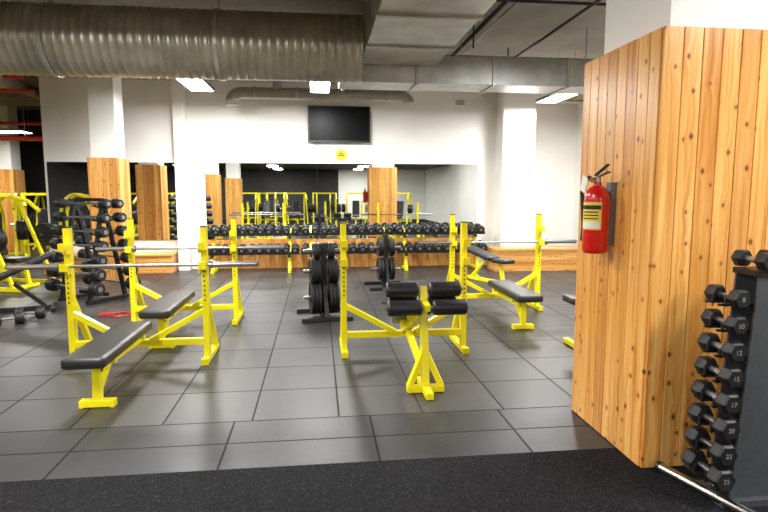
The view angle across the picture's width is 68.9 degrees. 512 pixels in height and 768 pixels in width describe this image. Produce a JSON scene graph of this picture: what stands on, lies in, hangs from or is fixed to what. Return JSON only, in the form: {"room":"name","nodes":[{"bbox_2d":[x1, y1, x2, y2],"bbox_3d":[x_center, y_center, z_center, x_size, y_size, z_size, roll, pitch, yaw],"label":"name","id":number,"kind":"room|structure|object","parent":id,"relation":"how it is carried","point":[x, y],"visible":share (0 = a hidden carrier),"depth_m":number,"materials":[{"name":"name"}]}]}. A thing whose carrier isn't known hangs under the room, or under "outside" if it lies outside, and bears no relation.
{"room":"gym","nodes":[
{"label":"gym","id":0,"kind":"room"},
{"bbox_2d":[17,110,46,242],"bbox_3d":[-10.372,-2.511,17.843,5.600,4.150,0.200,-1,7,-7],"label":"wall","id":1,"kind":"structure","parent":0,"point":[31,152],"depth_m":17.60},
{"bbox_2d":[171,79,192,270],"bbox_3d":[-4.105,-1.774,11.372,0.230,4.150,0.200,-1,7,-7],"label":"wall","id":2,"kind":"structure","parent":0,"point":[179,111],"depth_m":11.30,"materials":[{"name":"white paint"}]},
{"bbox_2d":[39,77,496,268],"bbox_3d":[-2.110,-1.826,11.830,9.400,4.150,0.250,-1,7,-7],"label":"wall","id":3,"kind":"structure","parent":0,"point":[432,129],"depth_m":11.58,"materials":[{"name":"white paint"}]},
{"bbox_2d":[47,162,177,240],"bbox_3d":[-5.480,-1.105,11.374,2.480,1.580,0.024,-1,7,-7],"label":"wall mirror","id":4,"kind":"object","parent":3,"relation":"attached to","point":[152,184],"depth_m":11.40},
{"bbox_2d":[37,76,337,83],"bbox_3d":[-2.146,-3.696,11.283,9.250,0.310,0.400,-1,7,-7],"label":"trim","id":5,"kind":"structure","parent":3,"relation":"attached to","point":[37,76],"depth_m":11.30,"materials":[{"name":"metal"}]},
{"bbox_2d":[308,105,369,142],"bbox_3d":[-0.935,-2.738,11.665,1.290,0.740,0.104,-1,7,-7],"label":"television","id":6,"kind":"object","parent":3,"relation":"attached to","point":[327,124],"visible":1,"depth_m":11.62,"materials":[{"name":"black paint"}]},
{"bbox_2d":[205,163,476,239],"bbox_3d":[-0.828,-1.167,11.917,5.750,1.580,0.024,-1,7,-7],"label":"wall mirror","id":7,"kind":"object","parent":3,"relation":"attached to","point":[254,194],"visible":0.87,"depth_m":11.87,"materials":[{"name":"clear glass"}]},
{"bbox_2d":[335,149,346,160],"bbox_3d":[-0.902,-2.129,11.799,0.250,0.250,0.021,-1,7,-7],"label":"wall sign","id":8,"kind":"object","parent":3,"relation":"attached to","point":[341,154],"visible":1,"depth_m":11.79,"materials":[{"name":"yellow"}]},
{"bbox_2d":[208,237,474,268],"bbox_3d":[-0.828,-0.069,12.045,5.750,0.610,0.020,-1,7,-7],"label":"trim","id":9,"kind":"structure","parent":3,"relation":"attached to","point":[429,259],"depth_m":12.03,"materials":[{"name":"brown wood"}]},
{"bbox_2d":[456,100,464,105],"bbox_3d":[1.631,-3.275,11.961,0.200,0.120,0.036,-1,7,-7],"label":"air vent","id":10,"kind":"object","parent":3,"relation":"in","point":[458,102],"visible":1,"depth_m":11.95,"materials":[{"name":"grey metal"}]},
{"bbox_2d":[0,0,605,109],"bbox_3d":[-2.131,-3.232,4.954,19.000,0.200,29.000,-1,7,-7],"label":"ceiling","id":11,"kind":"structure","parent":0,"point":[524,24],"depth_m":8.37,"materials":[{"name":"concrete"}]},
{"bbox_2d":[0,93,32,133],"bbox_3d":[-8.819,-3.471,13.053,0.900,1.154,0.500,-1,7,-7],"label":"led panel light","id":12,"kind":"object","parent":11,"relation":"hanging from","point":[1,130],"visible":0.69,"depth_m":12.96,"materials":[{"name":"grey plastic"}]},
{"bbox_2d":[0,75,39,106],"bbox_3d":[-9.846,-3.805,13.400,5.450,0.568,7.400,-1,7,-7],"label":"joist","id":13,"kind":"object","parent":11,"relation":"attached to","point":[31,82],"visible":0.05,"depth_m":12.41,"materials":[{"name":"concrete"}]},
{"bbox_2d":[0,75,42,140],"bbox_3d":[-9.676,-3.200,12.018,5.450,1.458,3.785,-1,7,-7],"label":"pipe","id":14,"kind":"object","parent":11,"relation":"hanging from","point":[2,138],"visible":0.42,"depth_m":11.92,"materials":[{"name":"red metal"}]},
{"bbox_2d":[0,0,363,82],"bbox_3d":[-6.038,-2.842,7.069,11.520,1.048,0.920,-1,7,-7],"label":"duct","id":15,"kind":"object","parent":11,"relation":"hanging from","point":[59,40],"visible":1,"depth_m":7.13,"materials":[{"name":"metal"}]},
{"bbox_2d":[176,79,214,91],"bbox_3d":[-3.136,-3.228,9.243,0.420,0.774,1.300,-1,7,-7],"label":"led panel light","id":16,"kind":"object","parent":11,"relation":"hanging from","point":[195,84],"visible":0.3,"depth_m":9.37,"materials":[{"name":"grey plastic"}]},
{"bbox_2d":[226,81,413,105],"bbox_3d":[-1.220,-3.338,10.927,3.658,0.840,0.250,-1,7,-7],"label":"duct","id":17,"kind":"object","parent":11,"relation":"hanging from","point":[277,92],"visible":0.91,"depth_m":10.84,"materials":[{"name":"metal"}]},
{"bbox_2d":[309,82,330,92],"bbox_3d":[-1.078,-3.244,9.383,0.360,0.774,1.300,-1,7,-7],"label":"led panel light","id":18,"kind":"object","parent":11,"relation":"hanging from","point":[314,87],"visible":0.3,"depth_m":9.55,"materials":[{"name":"grey plastic"}]},
{"bbox_2d":[363,0,496,65],"bbox_3d":[0.831,-2.590,3.198,1.194,0.673,10.500,-1,7,-7],"label":"duct","id":19,"kind":"object","parent":11,"relation":"hanging from","point":[396,32],"visible":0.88,"depth_m":6.62,"materials":[{"name":"metal"}]},
{"bbox_2d":[338,31,591,94],"bbox_3d":[1.412,-3.117,8.902,4.250,0.918,0.700,-1,7,-7],"label":"duct","id":20,"kind":"object","parent":11,"relation":"attached to","point":[482,75],"visible":0.5,"depth_m":8.68,"materials":[{"name":"metal"}]},
{"bbox_2d":[445,0,605,59],"bbox_3d":[3.375,-3.011,5.680,4.300,0.398,14.700,-1,7,-7],"label":"conduit","id":21,"kind":"object","parent":11,"relation":"attached to","point":[596,3],"depth_m":7.85,"materials":[{"name":"black metal"}]},
{"bbox_2d":[535,50,577,102],"bbox_3d":[3.256,-3.366,10.541,0.420,0.794,1.000,-1,7,-7],"label":"led panel light","id":22,"kind":"object","parent":11,"relation":"hanging from","point":[554,98],"visible":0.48,"depth_m":10.55,"materials":[{"name":"grey plastic"}]},
{"bbox_2d":[0,246,767,511],"bbox_3d":[-2.131,1.039,5.440,19.000,0.104,29.000,-1,7,-7],"label":"floor","id":23,"kind":"structure","parent":0,"point":[278,389],"depth_m":4.00,"materials":[{"name":"rubber"}]},
{"bbox_2d":[0,204,7,256],"bbox_3d":[-9.188,-0.582,12.224,1.540,1.579,1.400,1,7,8],"label":"machine","id":24,"kind":"object","parent":23,"relation":"on","point":[1,207],"visible":0.49,"depth_m":12.70,"materials":[{"name":"yellow metal"}]},
{"bbox_2d":[0,106,27,251],"bbox_3d":[-10.145,-2.195,15.069,0.600,4.150,0.600,-1,7,-7],"label":"column","id":25,"kind":"structure","parent":23,"relation":"on","point":[12,178],"depth_m":14.88,"materials":[{"name":"brown paint"}]},
{"bbox_2d":[0,193,33,274],"bbox_3d":[-7.856,-0.463,11.179,1.540,1.579,1.400,-3,7,-27],"label":"machine","id":26,"kind":"object","parent":23,"relation":"on","point":[21,231],"visible":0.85,"depth_m":11.16,"materials":[{"name":"yellow metal"}]},
{"bbox_2d":[0,307,46,324],"bbox_3d":[-4.525,0.744,6.943,0.360,0.150,0.617,1,7,9],"label":"dumbbell","id":27,"kind":"object","parent":23,"relation":"on","point":[19,314],"visible":1,"depth_m":7.03,"materials":[{"name":"black rubber"}]},
{"bbox_2d":[0,250,57,312],"bbox_3d":[-5.034,0.354,7.455,1.182,0.799,0.500,-3,7,-27],"label":"bench","id":28,"kind":"object","parent":23,"relation":"on","point":[39,259],"visible":0.94,"depth_m":7.52,"materials":[{"name":"black paint"}]},
{"bbox_2d":[10,193,49,255],"bbox_3d":[-8.258,-0.754,13.733,1.540,1.579,1.400,-5,8,-36],"label":"machine","id":29,"kind":"object","parent":23,"relation":"on","point":[42,216],"visible":0.11,"depth_m":13.81,"materials":[{"name":"yellow metal"}]},
{"bbox_2d":[0,193,61,291],"bbox_3d":[-6.393,-0.266,9.449,1.400,1.579,1.540,1,7,8],"label":"machine","id":30,"kind":"object","parent":23,"relation":"on","point":[41,234],"visible":0.77,"depth_m":9.79,"materials":[{"name":"yellow metal"}]},
{"bbox_2d":[27,195,46,249],"bbox_3d":[-9.578,-1.055,16.380,1.540,1.579,1.400,-2,7,-17],"label":"machine","id":31,"kind":"object","parent":23,"relation":"on","point":[32,216],"visible":0.3,"depth_m":16.00,"materials":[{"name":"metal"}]},
{"bbox_2d":[45,198,140,304],"bbox_3d":[-4.358,-0.105,8.340,1.100,1.510,0.808,3,7,25],"label":"storage rack","id":32,"kind":"object","parent":23,"relation":"on","point":[95,276],"visible":0.81,"depth_m":8.26,"materials":[{"name":"black metal"}]},
{"bbox_2d":[86,77,131,281],"bbox_3d":[-4.935,-1.623,10.050,0.530,4.150,0.550,-1,7,-7],"label":"column","id":33,"kind":"structure","parent":23,"relation":"on","point":[108,168],"depth_m":9.80,"materials":[{"name":"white paint"}]},
{"bbox_2d":[43,251,177,274],"bbox_3d":[-5.436,0.140,11.225,2.440,0.380,0.550,-1,7,-7],"label":"wood ledge","id":34,"kind":"object","parent":23,"relation":"on","point":[140,257],"visible":0.36,"depth_m":11.08,"materials":[{"name":"brown wood"}]},
{"bbox_2d":[98,311,138,316],"bbox_3d":[-3.463,0.761,7.329,0.506,0.032,0.300,2,7,13],"label":"band","id":35,"kind":"object","parent":23,"relation":"on","point":[100,314],"visible":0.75,"depth_m":7.28,"materials":[{"name":"red rubber"}]},
{"bbox_2d":[57,226,220,408],"bbox_3d":[-2.225,0.416,4.790,1.270,1.289,1.820,-1,7,-7],"label":"station","id":36,"kind":"object","parent":23,"relation":"on","point":[98,354],"visible":1,"depth_m":5.08,"materials":[{"name":"black vinyl"},{"name":"yellow paint"},{"name":"steel"}]},
{"bbox_2d":[4,260,258,270],"bbox_3d":[-2.265,0.087,5.098,2.200,0.076,0.076,-1,7,-7],"label":"barbell","id":37,"kind":"object","parent":36,"relation":"on","point":[211,264],"visible":0.98,"depth_m":5.08,"materials":[{"name":"silver metal"}]},
{"bbox_2d":[124,218,243,348],"bbox_3d":[-2.372,0.235,6.374,1.270,1.289,1.820,-1,7,-7],"label":"station","id":38,"kind":"object","parent":23,"relation":"on","point":[166,306],"visible":0.86,"depth_m":6.70,"materials":[{"name":"black vinyl"},{"name":"yellow paint"},{"name":"steel"}]},
{"bbox_2d":[95,244,285,251],"bbox_3d":[-2.293,-0.095,6.695,2.200,0.076,0.076,-1,7,-7],"label":"barbell","id":39,"kind":"object","parent":38,"relation":"on","point":[248,247],"visible":1,"depth_m":6.67,"materials":[{"name":"silver metal"}]},
{"bbox_2d":[207,225,299,273],"bbox_3d":[-2.657,-0.143,11.273,1.900,0.923,0.560,-1,7,-7],"label":"dumbbell rack","id":40,"kind":"object","parent":23,"relation":"on","point":[212,232],"visible":0.72,"depth_m":11.18,"materials":[{"name":"black metal"}]},
{"bbox_2d":[297,242,352,322],"bbox_3d":[-0.775,0.301,7.189,0.640,0.964,0.650,-2,7,-15],"label":"tree","id":41,"kind":"object","parent":23,"relation":"on","point":[324,295],"visible":0.99,"depth_m":7.07,"materials":[{"name":"grey metal"}]},
{"bbox_2d":[301,224,393,257],"bbox_3d":[-0.740,-0.173,11.496,1.900,0.932,0.560,-1,7,-7],"label":"dumbbell rack","id":42,"kind":"object","parent":23,"relation":"on","point":[387,229],"visible":0.7,"depth_m":11.42,"materials":[{"name":"black metal"}]},
{"bbox_2d":[364,234,400,290],"bbox_3d":[0.027,0.080,9.437,0.640,0.895,0.650,-1,7,-11],"label":"tree","id":43,"kind":"object","parent":23,"relation":"on","point":[385,268],"visible":0.98,"depth_m":9.35,"materials":[{"name":"grey metal"}]},
{"bbox_2d":[339,221,470,399],"bbox_3d":[0.250,0.364,5.148,1.270,1.306,1.820,-1,7,-7],"label":"weight bench","id":44,"kind":"object","parent":23,"relation":"on","point":[404,308],"visible":1,"depth_m":4.57,"materials":[{"name":"yellow metal"}]},
{"bbox_2d":[394,223,487,270],"bbox_3d":[1.177,-0.203,11.719,1.900,0.941,0.560,-1,7,-7],"label":"dumbbell rack","id":45,"kind":"object","parent":23,"relation":"on","point":[407,247],"visible":0.66,"depth_m":11.58,"materials":[{"name":"black metal"}]},
{"bbox_2d":[467,244,514,281],"bbox_3d":[1.839,0.150,9.998,0.500,0.627,1.236,-4,8,-31],"label":"bench","id":46,"kind":"object","parent":23,"relation":"on","point":[477,251],"visible":0.74,"depth_m":9.96,"materials":[{"name":"black leather"}]},
{"bbox_2d":[446,214,544,329],"bbox_3d":[1.560,0.133,7.182,1.270,1.309,1.820,-1,7,-7],"label":"station","id":47,"kind":"object","parent":23,"relation":"on","point":[515,293],"visible":0.88,"depth_m":7.46,"materials":[{"name":"yellow painted steel"},{"name":"black vinyl"}]},
{"bbox_2d":[416,239,576,245],"bbox_3d":[1.520,-0.185,7.490,2.200,0.076,0.076,-1,7,-7],"label":"barbell","id":48,"kind":"object","parent":47,"relation":"on","point":[448,242],"visible":0.95,"depth_m":7.47,"materials":[{"name":"silver metal"}]},
{"bbox_2d":[487,245,577,271],"bbox_3d":[3.562,0.040,11.755,2.740,0.460,0.620,-1,7,-7],"label":"wood ledge","id":49,"kind":"object","parent":23,"relation":"on","point":[560,257],"visible":0.45,"depth_m":11.44,"materials":[{"name":"brown wood"}]},
{"bbox_2d":[562,294,575,347],"bbox_3d":[2.481,0.672,5.792,1.248,0.544,0.500,-1,7,-7],"label":"bench","id":50,"kind":"object","parent":23,"relation":"on","point":[567,298],"visible":0.16,"depth_m":5.76,"materials":[{"name":"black metal"}]},
{"bbox_2d":[571,0,767,467],"bbox_3d":[1.933,-0.879,3.523,1.000,4.150,0.900,-1,7,-7],"label":"column","id":51,"kind":"structure","parent":23,"relation":"on","point":[675,102],"depth_m":3.17,"materials":[{"name":"brown wood"}]},
{"bbox_2d":[580,164,616,253],"bbox_3d":[1.316,-0.292,3.498,0.228,0.548,0.202,4,8,32],"label":"fire extinguisher","id":52,"kind":"object","parent":51,"relation":"attached to","point":[598,204],"visible":1,"depth_m":3.46,"materials":[{"name":"red metal"}]},
{"bbox_2d":[654,461,756,511],"bbox_3d":[1.746,1.253,2.837,0.060,0.059,0.847,-3,7,-23],"label":"barbell","id":53,"kind":"object","parent":23,"relation":"on","point":[729,503],"visible":1,"depth_m":2.95,"materials":[{"name":"silver metal"}]},
{"bbox_2d":[681,249,767,508],"bbox_3d":[1.973,0.623,2.908,0.689,1.304,0.281,-1,7,-7],"label":"rack","id":54,"kind":"object","parent":23,"relation":"on","point":[738,470],"visible":1,"depth_m":2.85,"materials":[{"name":"black metal"}]},
{"bbox_2d":[493,93,536,245],"bbox_3d":[2.725,-1.922,12.669,0.700,4.150,1.800,-1,7,-7],"label":"wall pier","id":55,"kind":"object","parent":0,"point":[515,112],"visible":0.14,"depth_m":11.80,"materials":[{"name":"white paint"}]},
{"bbox_2d":[532,93,577,245],"bbox_3d":[3.651,-2.048,13.778,2.500,4.150,0.200,-1,7,-7],"label":"wall","id":56,"kind":"structure","parent":0,"point":[556,123],"depth_m":13.73,"materials":[{"name":"white paint"}]},
{"bbox_2d":[572,94,583,244],"bbox_3d":[6.106,-0.798,2.810,0.200,4.150,22.300,-1,7,-7],"label":"wall","id":57,"kind":"structure","parent":0,"point":[580,96],"depth_m":13.64,"materials":[{"name":"white paint"}]},
{"bbox_2d":[537,98,582,102],"bbox_3d":[4.042,-3.475,12.549,1.530,0.125,0.265,-1,7,-7],"label":"gas pipe","id":58,"kind":"object","parent":57,"relation":"attached to","point":[565,100],"visible":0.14,"depth_m":12.45,"materials":[{"name":"metal"}]}
]}

